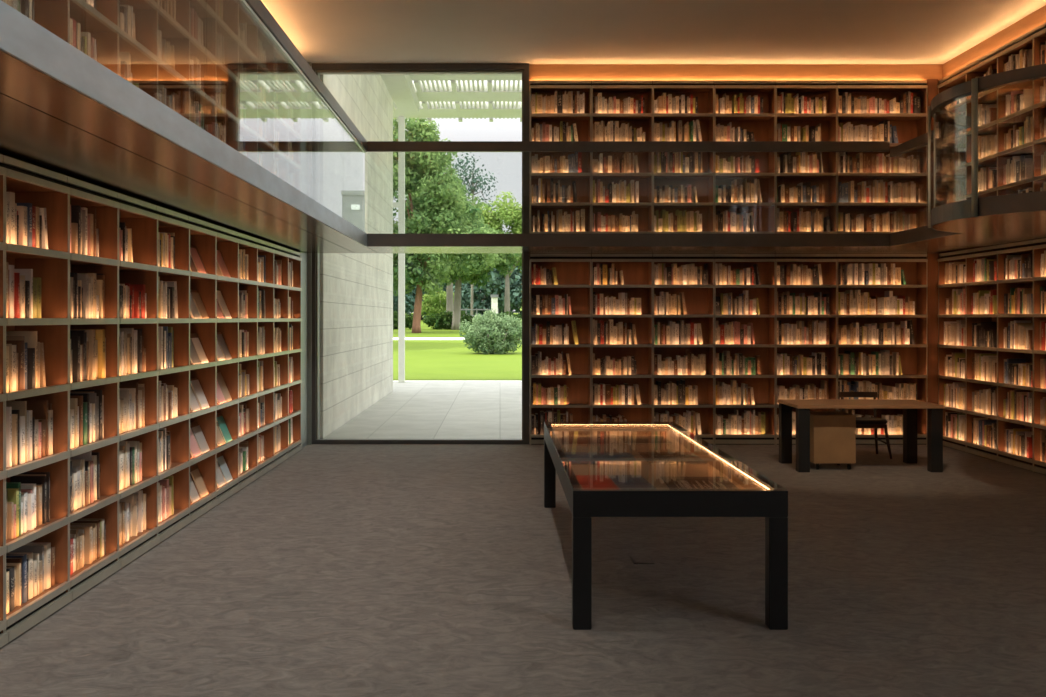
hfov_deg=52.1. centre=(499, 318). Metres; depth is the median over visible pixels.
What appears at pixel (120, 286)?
book
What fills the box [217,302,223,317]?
catalogue
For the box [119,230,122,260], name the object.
book
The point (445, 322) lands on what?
hedge
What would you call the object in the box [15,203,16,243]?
book
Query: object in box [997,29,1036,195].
bookcase
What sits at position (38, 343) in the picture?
book
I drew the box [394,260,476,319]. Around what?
tree
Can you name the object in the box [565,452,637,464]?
folio
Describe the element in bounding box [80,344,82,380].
book
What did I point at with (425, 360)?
lawn
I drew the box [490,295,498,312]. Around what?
gate pillar
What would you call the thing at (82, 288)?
book
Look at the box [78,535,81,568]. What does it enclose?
book
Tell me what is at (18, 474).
book
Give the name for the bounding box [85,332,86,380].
book
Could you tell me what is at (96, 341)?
book
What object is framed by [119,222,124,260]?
book
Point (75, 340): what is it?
book
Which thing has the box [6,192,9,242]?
book
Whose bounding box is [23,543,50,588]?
book
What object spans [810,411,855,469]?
drawer pedestal
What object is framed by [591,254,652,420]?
bookcase
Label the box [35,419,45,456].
book
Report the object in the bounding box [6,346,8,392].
book
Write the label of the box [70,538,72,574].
book
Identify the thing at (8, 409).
book
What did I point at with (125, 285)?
book
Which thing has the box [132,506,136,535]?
book
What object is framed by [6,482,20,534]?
book
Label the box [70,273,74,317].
book
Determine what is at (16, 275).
book
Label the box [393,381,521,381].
trim
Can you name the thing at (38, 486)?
book
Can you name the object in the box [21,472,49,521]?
book
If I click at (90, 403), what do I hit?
book
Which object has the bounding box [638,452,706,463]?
folio
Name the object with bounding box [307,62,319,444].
trim
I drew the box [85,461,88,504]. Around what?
book
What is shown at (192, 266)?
catalogue
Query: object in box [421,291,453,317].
shrub
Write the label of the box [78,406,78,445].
book
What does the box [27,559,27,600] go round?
book
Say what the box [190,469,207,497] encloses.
book
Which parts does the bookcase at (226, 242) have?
panel, cornice rail, panel, panel, shelf, shelf, shelf, shelf, shelf, shelf, plinth rail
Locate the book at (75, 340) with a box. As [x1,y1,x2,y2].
[70,336,79,382]
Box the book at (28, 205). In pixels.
[16,203,31,246]
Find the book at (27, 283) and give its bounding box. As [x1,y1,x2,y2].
[25,281,29,317]
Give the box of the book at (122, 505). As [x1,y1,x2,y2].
[122,505,123,543]
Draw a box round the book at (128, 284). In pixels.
[119,283,129,317]
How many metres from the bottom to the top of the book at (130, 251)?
0.255 m
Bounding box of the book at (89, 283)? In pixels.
[89,283,90,317]
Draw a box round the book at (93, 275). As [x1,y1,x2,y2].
[77,273,95,317]
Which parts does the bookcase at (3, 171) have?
panel, panel, shelf, shelf, shelf, shelf, shelf, shelf, plinth rail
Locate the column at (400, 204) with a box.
[393,116,406,382]
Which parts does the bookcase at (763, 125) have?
panel, cornice rail, panel, shelf, shelf, shelf, shelf, panel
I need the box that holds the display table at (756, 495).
[544,421,787,629]
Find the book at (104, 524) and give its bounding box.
[104,524,105,553]
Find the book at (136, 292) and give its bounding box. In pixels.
[134,290,139,317]
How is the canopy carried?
attached to the wall
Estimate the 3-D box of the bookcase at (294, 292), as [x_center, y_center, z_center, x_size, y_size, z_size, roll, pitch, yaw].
[-2.654,0.411,13.057,0.340,2.477,0.805,0,0,0]
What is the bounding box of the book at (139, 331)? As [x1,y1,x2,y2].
[134,329,141,372]
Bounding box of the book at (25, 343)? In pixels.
[25,343,26,389]
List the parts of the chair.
rail, seat rail, seat, leg, leg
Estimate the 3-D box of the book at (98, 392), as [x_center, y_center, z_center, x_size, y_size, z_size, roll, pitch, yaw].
[-2.652,0.620,6.883,0.176,0.318,0.049,0,0,0]
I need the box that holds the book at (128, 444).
[127,443,129,485]
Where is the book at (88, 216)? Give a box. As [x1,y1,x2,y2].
[87,215,89,255]
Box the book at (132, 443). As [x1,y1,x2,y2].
[127,441,136,482]
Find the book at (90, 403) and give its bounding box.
[90,403,91,442]
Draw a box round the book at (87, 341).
[87,341,88,379]
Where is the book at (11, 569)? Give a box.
[6,566,14,611]
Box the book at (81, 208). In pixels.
[81,208,81,253]
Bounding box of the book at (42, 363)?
[40,343,45,387]
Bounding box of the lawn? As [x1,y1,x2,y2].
[393,313,521,380]
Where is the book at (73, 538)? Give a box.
[73,538,73,571]
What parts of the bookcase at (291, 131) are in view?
panel, panel, shelf, shelf, shelf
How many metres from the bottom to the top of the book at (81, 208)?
0.308 m
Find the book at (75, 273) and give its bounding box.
[75,273,76,317]
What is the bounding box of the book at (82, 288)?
[82,288,82,317]
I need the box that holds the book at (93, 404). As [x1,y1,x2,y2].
[92,403,94,441]
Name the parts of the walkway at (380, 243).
handrail, soffit panel, soffit panel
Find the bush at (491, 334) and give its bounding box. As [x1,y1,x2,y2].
[459,309,521,354]
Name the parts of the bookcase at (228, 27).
panel, shelf, shelf, shelf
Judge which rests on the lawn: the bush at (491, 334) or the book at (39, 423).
the bush at (491, 334)
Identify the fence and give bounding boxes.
[461,308,498,316]
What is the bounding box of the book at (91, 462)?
[90,461,92,502]
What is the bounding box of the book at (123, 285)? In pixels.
[119,284,124,317]
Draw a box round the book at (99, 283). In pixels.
[96,280,102,317]
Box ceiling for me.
[261,0,1045,74]
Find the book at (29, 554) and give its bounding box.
[6,552,32,599]
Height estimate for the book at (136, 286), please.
0.254 m
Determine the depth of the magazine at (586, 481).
6.56 m
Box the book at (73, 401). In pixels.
[70,398,77,447]
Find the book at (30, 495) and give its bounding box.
[28,493,33,529]
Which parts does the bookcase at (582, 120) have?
panel, panel, shelf, shelf, shelf, shelf, cornice rail, panel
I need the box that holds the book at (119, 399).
[119,399,119,433]
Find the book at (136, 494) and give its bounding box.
[136,494,137,532]
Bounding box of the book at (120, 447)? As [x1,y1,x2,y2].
[119,446,124,487]
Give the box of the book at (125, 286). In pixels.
[125,286,125,317]
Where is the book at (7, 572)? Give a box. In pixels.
[6,571,8,613]
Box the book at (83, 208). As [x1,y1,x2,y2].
[81,207,86,254]
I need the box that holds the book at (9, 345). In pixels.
[6,344,11,391]
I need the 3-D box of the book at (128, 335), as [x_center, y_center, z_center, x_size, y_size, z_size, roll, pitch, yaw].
[-2.658,0.247,7.417,0.195,0.284,0.027,0,0,0]
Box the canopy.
[381,75,521,121]
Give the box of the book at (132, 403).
[132,403,133,429]
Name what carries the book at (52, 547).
on the bookcase at (38, 186)
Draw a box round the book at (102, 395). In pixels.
[102,395,103,438]
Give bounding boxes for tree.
[393,118,499,332]
[393,285,415,314]
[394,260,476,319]
[405,173,521,329]
[406,152,483,314]
[452,152,501,314]
[453,265,521,317]
[467,192,521,312]
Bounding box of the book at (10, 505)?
[7,502,13,538]
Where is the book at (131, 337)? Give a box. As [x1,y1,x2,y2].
[131,337,131,373]
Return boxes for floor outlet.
[630,556,654,563]
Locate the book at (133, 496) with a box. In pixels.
[124,494,135,505]
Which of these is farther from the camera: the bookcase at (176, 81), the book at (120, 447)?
the bookcase at (176, 81)
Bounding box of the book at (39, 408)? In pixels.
[18,400,47,455]
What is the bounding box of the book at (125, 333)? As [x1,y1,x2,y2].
[124,332,126,374]
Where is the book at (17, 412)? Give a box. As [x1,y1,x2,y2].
[12,410,19,464]
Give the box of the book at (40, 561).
[39,560,41,593]
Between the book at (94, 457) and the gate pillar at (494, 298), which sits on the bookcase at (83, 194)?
the book at (94, 457)
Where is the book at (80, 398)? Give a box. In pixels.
[70,396,82,445]
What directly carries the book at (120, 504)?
on the bookcase at (138, 215)
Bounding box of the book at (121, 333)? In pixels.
[120,332,123,374]
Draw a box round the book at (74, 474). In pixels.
[72,472,76,510]
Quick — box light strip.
[551,424,770,488]
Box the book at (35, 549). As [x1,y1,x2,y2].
[10,546,43,591]
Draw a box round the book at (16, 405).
[6,401,26,461]
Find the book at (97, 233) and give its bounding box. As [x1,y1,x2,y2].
[96,229,98,256]
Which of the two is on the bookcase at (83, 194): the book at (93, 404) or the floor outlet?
the book at (93, 404)
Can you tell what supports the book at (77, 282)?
on the bookcase at (83, 194)
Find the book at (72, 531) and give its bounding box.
[70,529,77,570]
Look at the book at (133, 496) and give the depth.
7.58 m
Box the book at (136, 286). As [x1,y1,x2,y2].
[130,284,144,317]
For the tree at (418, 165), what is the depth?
67.60 m
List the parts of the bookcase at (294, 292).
panel, cornice rail, panel, shelf, shelf, plinth rail, panel, shelf, shelf, shelf, shelf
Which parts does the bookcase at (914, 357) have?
panel, cornice rail, panel, shelf, shelf, shelf, shelf, shelf, plinth rail, panel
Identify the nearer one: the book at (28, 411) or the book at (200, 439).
the book at (28, 411)
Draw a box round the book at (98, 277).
[96,275,104,317]
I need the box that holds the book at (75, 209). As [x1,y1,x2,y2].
[71,205,80,253]
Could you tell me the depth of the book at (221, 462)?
10.01 m
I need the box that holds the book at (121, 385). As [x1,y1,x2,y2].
[119,383,137,428]
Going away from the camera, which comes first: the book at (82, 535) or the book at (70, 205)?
the book at (70, 205)
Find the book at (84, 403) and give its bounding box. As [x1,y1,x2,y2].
[83,402,86,444]
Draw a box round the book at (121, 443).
[119,441,126,487]
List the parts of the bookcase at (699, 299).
panel, cornice rail, panel, shelf, shelf, shelf, shelf, shelf, shelf, plinth rail, panel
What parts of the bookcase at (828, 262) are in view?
panel, plinth rail, panel, cornice rail, panel, shelf, shelf, shelf, shelf, panel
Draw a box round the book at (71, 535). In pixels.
[70,534,75,570]
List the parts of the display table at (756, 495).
leg, leg, glass, frame, leg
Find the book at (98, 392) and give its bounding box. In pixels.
[73,390,101,439]
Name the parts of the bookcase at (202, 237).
panel, cornice rail, panel, panel, shelf, shelf, shelf, shelf, shelf, shelf, plinth rail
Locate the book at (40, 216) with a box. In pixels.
[39,215,41,247]
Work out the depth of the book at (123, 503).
7.31 m
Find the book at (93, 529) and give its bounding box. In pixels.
[92,528,94,560]
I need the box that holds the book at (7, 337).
[6,336,24,389]
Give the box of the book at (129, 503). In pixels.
[129,503,130,536]
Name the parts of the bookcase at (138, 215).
panel, cornice rail, panel, shelf, shelf, shelf, shelf, shelf, shelf, plinth rail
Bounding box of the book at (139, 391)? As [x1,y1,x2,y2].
[138,390,141,427]
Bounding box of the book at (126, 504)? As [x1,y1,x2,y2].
[125,503,128,541]
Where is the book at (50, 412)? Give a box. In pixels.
[48,410,52,454]
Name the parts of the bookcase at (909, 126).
panel, shelf, cornice rail, panel, shelf, shelf, shelf, shelf, panel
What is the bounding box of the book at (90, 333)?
[85,330,94,379]
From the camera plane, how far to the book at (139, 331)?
7.61 m
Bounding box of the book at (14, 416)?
[12,414,16,464]
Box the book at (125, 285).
[125,285,127,317]
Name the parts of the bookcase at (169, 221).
cornice rail, panel, panel, shelf, shelf, shelf, shelf, shelf, shelf, plinth rail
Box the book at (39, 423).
[38,422,40,457]
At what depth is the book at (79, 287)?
6.53 m
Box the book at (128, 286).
[128,286,128,317]
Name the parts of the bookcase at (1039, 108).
panel, shelf, shelf, shelf, cornice rail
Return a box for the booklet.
[661,477,738,488]
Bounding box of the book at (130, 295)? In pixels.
[130,295,131,317]
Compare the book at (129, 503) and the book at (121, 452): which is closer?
the book at (121, 452)
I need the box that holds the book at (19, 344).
[6,340,23,390]
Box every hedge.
[393,311,413,328]
[422,310,475,329]
[487,310,521,324]
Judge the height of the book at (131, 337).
0.262 m
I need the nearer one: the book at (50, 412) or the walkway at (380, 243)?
the book at (50, 412)
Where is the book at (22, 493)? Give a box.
[21,492,27,529]
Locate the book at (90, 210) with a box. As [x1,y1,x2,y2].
[85,207,95,256]
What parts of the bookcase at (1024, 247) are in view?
panel, shelf, shelf, shelf, shelf, plinth rail, panel, shelf, shelf, cornice rail, panel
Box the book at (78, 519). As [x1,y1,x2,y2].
[78,519,101,557]
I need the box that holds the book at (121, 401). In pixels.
[120,400,123,432]
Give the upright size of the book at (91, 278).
0.271 m
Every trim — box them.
[296,251,306,447]
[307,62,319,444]
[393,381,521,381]
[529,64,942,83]
[927,79,937,403]
[943,5,1045,77]
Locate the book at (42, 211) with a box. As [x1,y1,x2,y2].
[39,208,47,248]
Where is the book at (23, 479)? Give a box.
[10,476,45,523]
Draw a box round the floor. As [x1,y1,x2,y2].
[0,382,1045,696]
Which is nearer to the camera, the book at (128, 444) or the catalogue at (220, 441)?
the book at (128, 444)
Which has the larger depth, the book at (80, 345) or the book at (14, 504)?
the book at (80, 345)
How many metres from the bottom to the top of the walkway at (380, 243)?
1.242 m
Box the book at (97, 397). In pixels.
[96,396,98,439]
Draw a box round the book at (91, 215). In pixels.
[87,214,92,255]
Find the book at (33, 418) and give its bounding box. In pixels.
[32,417,34,459]
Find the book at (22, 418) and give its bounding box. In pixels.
[20,416,24,463]
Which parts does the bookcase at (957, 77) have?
panel, panel, shelf, shelf, shelf, cornice rail, shelf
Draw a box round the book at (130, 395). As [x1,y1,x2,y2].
[129,394,131,430]
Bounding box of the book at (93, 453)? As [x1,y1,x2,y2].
[92,452,99,499]
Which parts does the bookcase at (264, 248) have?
panel, cornice rail, panel, panel, shelf, shelf, shelf, shelf, shelf, shelf, plinth rail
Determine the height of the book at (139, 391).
0.267 m
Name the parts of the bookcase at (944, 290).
panel, shelf, shelf, panel, shelf, shelf, cornice rail, shelf, shelf, plinth rail, panel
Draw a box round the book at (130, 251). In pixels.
[128,229,132,261]
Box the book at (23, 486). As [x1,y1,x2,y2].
[21,484,35,527]
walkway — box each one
[0,0,377,252]
[367,141,994,253]
[890,64,1045,245]
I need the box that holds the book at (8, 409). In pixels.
[6,407,11,466]
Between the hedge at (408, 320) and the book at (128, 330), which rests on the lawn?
the hedge at (408, 320)
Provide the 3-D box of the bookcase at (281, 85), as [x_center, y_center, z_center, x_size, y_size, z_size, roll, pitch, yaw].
[-2.654,-2.059,12.252,0.340,2.116,0.805,0,0,0]
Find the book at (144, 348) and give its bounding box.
[144,348,145,371]
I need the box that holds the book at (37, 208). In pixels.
[36,207,38,247]
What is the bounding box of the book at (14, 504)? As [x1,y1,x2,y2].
[14,504,15,537]
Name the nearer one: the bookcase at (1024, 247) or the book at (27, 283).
the book at (27, 283)
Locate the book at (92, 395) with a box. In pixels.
[70,393,95,440]
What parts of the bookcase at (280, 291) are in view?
cornice rail, panel, panel, shelf, shelf, shelf, shelf, shelf, shelf, plinth rail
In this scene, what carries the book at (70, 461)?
on the bookcase at (83, 194)
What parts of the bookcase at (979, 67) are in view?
panel, panel, shelf, shelf, shelf, shelf, cornice rail, panel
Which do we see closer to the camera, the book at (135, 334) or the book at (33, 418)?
the book at (33, 418)
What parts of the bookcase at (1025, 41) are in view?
panel, panel, shelf, shelf, shelf, shelf, cornice rail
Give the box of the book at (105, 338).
[105,338,105,377]
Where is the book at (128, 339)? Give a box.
[127,338,129,373]
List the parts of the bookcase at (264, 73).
panel, panel, shelf, shelf, shelf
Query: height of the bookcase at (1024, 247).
2.497 m
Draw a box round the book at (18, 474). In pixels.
[15,474,45,475]
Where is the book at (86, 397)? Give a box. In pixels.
[70,394,89,443]
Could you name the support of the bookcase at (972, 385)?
on the floor
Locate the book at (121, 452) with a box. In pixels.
[119,450,123,489]
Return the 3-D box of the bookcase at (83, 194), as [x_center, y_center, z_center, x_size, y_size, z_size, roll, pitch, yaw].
[-2.654,0.411,6.617,0.340,2.477,0.805,0,0,0]
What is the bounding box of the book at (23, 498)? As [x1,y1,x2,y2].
[21,496,26,532]
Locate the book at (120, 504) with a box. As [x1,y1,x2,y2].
[119,503,121,545]
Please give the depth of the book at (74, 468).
6.52 m
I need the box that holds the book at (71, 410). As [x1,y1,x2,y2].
[70,409,73,448]
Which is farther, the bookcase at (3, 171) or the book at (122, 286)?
the book at (122, 286)
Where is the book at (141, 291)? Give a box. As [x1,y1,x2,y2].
[140,290,142,317]
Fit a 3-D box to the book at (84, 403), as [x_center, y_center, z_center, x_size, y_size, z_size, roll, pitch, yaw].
[-2.643,0.648,6.620,0.167,0.261,0.055,0,0,0]
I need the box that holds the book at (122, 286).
[122,286,122,317]
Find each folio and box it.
[559,437,619,444]
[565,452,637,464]
[618,436,671,443]
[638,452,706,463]
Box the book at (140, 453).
[139,452,141,480]
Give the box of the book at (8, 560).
[6,558,21,603]
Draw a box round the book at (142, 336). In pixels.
[142,336,143,371]
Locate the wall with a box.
[320,75,392,438]
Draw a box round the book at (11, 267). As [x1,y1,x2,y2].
[9,265,13,317]
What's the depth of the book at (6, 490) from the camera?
5.60 m
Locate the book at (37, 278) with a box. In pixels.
[33,277,40,317]
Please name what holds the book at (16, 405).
on the bookcase at (38, 186)
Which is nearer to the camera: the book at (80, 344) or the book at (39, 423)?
the book at (39, 423)
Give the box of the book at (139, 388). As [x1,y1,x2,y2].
[138,387,144,426]
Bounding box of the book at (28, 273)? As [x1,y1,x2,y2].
[14,269,32,317]
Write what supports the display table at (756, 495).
on the floor
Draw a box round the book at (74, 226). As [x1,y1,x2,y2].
[71,223,77,253]
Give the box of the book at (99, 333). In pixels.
[76,329,104,378]
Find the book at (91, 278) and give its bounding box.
[89,277,92,317]
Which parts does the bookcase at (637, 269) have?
panel, cornice rail, panel, shelf, shelf, shelf, shelf, shelf, panel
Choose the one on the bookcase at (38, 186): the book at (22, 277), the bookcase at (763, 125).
the book at (22, 277)
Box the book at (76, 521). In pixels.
[70,520,99,558]
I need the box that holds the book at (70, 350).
[70,350,71,382]
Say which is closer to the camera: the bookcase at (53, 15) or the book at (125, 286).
the bookcase at (53, 15)
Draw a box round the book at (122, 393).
[119,390,128,431]
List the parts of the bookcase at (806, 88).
panel, panel, cornice rail, panel, shelf, shelf, shelf, shelf, panel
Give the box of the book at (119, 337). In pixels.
[119,337,121,374]
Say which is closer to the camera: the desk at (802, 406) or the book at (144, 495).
the book at (144, 495)
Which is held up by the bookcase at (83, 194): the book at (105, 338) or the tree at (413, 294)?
the book at (105, 338)
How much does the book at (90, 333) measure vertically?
0.317 m
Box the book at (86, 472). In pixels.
[85,471,87,505]
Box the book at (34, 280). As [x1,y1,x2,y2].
[33,279,36,317]
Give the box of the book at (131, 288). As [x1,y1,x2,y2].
[130,287,133,317]
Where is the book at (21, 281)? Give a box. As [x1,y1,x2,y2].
[20,280,23,317]
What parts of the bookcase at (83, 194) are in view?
panel, cornice rail, panel, shelf, panel, shelf, shelf, shelf, shelf, plinth rail, shelf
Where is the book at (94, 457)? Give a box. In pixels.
[92,455,96,500]
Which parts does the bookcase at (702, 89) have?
panel, cornice rail, panel, shelf, shelf, shelf, shelf, panel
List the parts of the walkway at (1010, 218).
steel post, curved glass panel, handrail, soffit panel, steel post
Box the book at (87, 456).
[70,451,91,460]
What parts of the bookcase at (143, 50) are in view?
panel, shelf, shelf, panel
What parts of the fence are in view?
rail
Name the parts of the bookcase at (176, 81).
shelf, shelf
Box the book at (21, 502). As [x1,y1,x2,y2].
[21,502,22,533]
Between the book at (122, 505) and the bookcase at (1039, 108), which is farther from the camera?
the bookcase at (1039, 108)
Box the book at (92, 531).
[92,531,92,561]
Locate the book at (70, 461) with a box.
[70,461,71,512]
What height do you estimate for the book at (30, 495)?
0.196 m
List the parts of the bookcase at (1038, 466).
panel, shelf, shelf, shelf, shelf, shelf, shelf, plinth rail, cornice rail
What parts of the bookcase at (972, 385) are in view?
panel, panel, shelf, shelf, shelf, shelf, shelf, shelf, plinth rail, cornice rail, panel, panel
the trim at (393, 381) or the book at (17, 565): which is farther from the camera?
the trim at (393, 381)
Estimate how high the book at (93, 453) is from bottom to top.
0.301 m
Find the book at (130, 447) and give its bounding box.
[130,447,131,484]
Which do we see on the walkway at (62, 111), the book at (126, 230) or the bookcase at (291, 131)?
the bookcase at (291, 131)
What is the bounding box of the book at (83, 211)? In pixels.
[82,210,85,254]
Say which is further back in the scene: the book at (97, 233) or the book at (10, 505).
the book at (97, 233)
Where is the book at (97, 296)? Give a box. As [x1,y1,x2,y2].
[96,295,98,317]
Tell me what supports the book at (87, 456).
on the bookcase at (83, 194)
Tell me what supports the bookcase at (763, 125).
on the walkway at (380, 243)
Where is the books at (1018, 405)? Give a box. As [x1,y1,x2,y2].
[6,0,1045,522]
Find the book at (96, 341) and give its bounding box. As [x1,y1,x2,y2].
[95,340,97,378]
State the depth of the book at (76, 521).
6.83 m
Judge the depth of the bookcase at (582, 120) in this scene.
14.30 m
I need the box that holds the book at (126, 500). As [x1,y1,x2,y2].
[119,498,131,536]
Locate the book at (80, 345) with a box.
[80,345,81,381]
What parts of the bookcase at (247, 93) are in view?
panel, panel, shelf, shelf, shelf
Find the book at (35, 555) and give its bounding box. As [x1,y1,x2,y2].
[33,553,38,594]
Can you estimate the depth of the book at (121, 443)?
7.33 m
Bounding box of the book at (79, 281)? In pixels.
[77,280,81,317]
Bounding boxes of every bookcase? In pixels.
[0,154,7,647]
[0,155,71,641]
[5,0,68,42]
[63,176,120,599]
[69,0,119,74]
[113,193,159,567]
[118,0,158,99]
[153,205,191,541]
[158,0,190,119]
[185,216,217,520]
[189,0,216,136]
[212,225,239,503]
[216,0,238,150]
[235,232,258,489]
[238,4,257,162]
[254,239,275,476]
[257,27,274,173]
[271,244,289,465]
[274,47,288,182]
[285,249,301,456]
[288,64,295,187]
[529,80,590,233]
[529,254,590,444]
[591,80,652,233]
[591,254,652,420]
[652,80,713,233]
[652,254,713,444]
[714,80,775,233]
[714,254,775,444]
[775,80,836,233]
[775,254,836,444]
[836,80,927,233]
[836,254,927,444]
[938,65,968,205]
[938,250,968,451]
[965,48,999,199]
[965,245,999,461]
[996,240,1036,470]
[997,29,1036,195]
[1032,22,1045,191]
[1032,238,1045,474]
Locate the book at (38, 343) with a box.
[37,342,39,387]
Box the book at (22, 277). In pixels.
[20,275,24,317]
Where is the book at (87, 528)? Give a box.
[70,525,91,563]
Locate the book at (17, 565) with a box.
[6,563,20,605]
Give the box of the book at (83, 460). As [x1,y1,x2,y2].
[70,459,84,506]
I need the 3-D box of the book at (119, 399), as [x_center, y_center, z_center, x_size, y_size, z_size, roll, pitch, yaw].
[-2.666,0.662,7.230,0.198,0.233,0.032,0,0,0]
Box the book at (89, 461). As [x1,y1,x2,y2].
[89,461,89,503]
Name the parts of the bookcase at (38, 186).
panel, panel, cornice rail, panel, shelf, shelf, shelf, shelf, shelf, shelf, plinth rail, panel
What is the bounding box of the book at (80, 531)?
[78,529,83,533]
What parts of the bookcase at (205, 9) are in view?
panel, shelf, shelf, shelf, panel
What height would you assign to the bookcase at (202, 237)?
2.477 m
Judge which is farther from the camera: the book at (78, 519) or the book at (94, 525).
the book at (78, 519)
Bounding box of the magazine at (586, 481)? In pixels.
[576,475,655,488]
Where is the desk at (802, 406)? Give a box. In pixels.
[778,399,944,471]
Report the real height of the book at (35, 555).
0.228 m
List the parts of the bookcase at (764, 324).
panel, cornice rail, panel, shelf, shelf, shelf, shelf, shelf, shelf, plinth rail, panel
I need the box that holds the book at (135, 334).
[134,333,136,372]
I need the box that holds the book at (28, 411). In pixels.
[27,410,31,460]
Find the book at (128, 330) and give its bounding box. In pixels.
[119,328,133,373]
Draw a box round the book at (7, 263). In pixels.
[6,262,8,317]
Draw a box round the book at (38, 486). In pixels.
[36,484,41,524]
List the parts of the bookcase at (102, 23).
panel, shelf, panel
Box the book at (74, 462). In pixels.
[70,460,81,507]
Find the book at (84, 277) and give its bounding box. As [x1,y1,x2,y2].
[77,274,88,317]
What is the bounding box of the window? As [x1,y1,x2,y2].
[312,63,528,443]
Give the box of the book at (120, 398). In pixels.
[119,397,126,431]
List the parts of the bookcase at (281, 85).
panel, shelf, shelf, shelf, panel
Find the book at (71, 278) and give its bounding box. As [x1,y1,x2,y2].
[70,277,72,317]
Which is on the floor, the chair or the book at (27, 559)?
the chair
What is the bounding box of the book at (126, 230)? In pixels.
[125,229,127,260]
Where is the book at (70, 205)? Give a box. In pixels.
[70,205,70,252]
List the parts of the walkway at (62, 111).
soffit panel, handrail, glass panel, glass panel, glass panel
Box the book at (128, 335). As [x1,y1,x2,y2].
[127,334,130,373]
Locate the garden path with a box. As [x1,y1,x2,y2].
[393,338,464,339]
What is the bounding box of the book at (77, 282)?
[77,282,77,317]
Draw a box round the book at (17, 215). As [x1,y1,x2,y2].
[17,215,18,244]
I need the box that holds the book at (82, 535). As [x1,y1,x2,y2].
[82,535,83,566]
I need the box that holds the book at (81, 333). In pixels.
[70,330,84,380]
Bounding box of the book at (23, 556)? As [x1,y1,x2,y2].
[6,554,26,602]
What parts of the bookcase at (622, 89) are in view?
panel, cornice rail, panel, shelf, shelf, shelf, shelf, panel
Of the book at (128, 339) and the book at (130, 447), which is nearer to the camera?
the book at (128, 339)
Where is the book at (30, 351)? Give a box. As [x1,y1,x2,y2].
[27,348,34,388]
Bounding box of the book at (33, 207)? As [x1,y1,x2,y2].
[32,206,35,246]
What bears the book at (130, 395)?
on the bookcase at (138, 215)
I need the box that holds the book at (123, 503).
[119,502,124,542]
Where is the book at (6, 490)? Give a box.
[6,490,6,539]
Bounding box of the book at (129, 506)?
[129,506,129,538]
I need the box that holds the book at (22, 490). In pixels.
[21,489,31,492]
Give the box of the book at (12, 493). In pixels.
[6,488,18,536]
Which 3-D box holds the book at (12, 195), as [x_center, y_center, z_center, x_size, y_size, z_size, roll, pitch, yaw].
[-2.639,-0.517,5.624,0.161,0.291,0.056,0,0,0]
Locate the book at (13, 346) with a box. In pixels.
[12,345,15,391]
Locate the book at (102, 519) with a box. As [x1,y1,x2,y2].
[102,519,103,555]
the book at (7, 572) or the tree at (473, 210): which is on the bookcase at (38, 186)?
the book at (7, 572)
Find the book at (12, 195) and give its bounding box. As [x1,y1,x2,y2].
[7,192,14,243]
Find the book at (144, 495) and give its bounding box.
[143,494,145,529]
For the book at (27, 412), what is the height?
0.267 m
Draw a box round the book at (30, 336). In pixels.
[6,331,36,387]
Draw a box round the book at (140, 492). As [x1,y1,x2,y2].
[132,490,142,531]
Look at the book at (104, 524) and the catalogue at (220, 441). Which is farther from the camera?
the catalogue at (220, 441)
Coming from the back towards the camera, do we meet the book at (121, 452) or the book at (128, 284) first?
the book at (128, 284)
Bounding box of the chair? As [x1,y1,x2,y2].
[839,392,891,458]
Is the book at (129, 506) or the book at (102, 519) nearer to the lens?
the book at (102, 519)
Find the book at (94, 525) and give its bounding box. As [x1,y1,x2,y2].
[70,523,96,559]
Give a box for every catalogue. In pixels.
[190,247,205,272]
[190,255,197,271]
[190,293,200,317]
[190,338,200,364]
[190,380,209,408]
[190,385,200,411]
[190,428,200,457]
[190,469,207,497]
[190,476,199,502]
[191,292,208,317]
[191,338,207,362]
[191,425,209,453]
[217,250,229,276]
[217,264,221,275]
[217,291,230,317]
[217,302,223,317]
[217,334,231,359]
[217,341,224,360]
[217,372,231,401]
[217,381,225,403]
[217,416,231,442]
[217,425,224,445]
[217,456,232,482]
[217,464,225,487]
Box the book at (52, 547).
[51,546,54,586]
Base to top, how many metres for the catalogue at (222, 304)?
0.268 m
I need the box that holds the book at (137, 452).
[137,452,138,481]
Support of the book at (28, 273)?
on the bookcase at (38, 186)
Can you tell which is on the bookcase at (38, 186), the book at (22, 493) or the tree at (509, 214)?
the book at (22, 493)
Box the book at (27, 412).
[27,412,27,461]
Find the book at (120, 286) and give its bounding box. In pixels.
[119,285,121,317]
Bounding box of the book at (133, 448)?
[132,447,134,483]
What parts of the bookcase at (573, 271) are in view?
panel, shelf, plinth rail, panel, shelf, shelf, shelf, shelf, shelf, cornice rail, panel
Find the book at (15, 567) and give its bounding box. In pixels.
[15,567,15,606]
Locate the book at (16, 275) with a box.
[14,273,19,317]
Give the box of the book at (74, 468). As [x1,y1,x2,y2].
[72,466,79,508]
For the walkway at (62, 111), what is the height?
1.242 m
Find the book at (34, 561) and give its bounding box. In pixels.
[33,560,36,596]
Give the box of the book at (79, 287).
[78,286,80,317]
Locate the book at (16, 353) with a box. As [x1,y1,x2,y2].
[16,353,17,390]
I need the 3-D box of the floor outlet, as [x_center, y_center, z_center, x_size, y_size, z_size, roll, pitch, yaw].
[0.968,1.647,7.286,0.140,0.006,0.211,0,0,0]
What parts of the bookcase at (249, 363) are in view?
panel, cornice rail, panel, shelf, panel, shelf, shelf, shelf, shelf, shelf, plinth rail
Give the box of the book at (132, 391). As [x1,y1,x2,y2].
[119,388,135,429]
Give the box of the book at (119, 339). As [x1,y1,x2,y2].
[119,339,120,375]
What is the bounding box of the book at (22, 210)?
[17,206,26,245]
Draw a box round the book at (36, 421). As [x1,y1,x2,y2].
[35,420,37,458]
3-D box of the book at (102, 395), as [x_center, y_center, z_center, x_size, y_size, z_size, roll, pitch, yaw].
[-2.650,0.637,6.916,0.176,0.283,0.012,0,0,0]

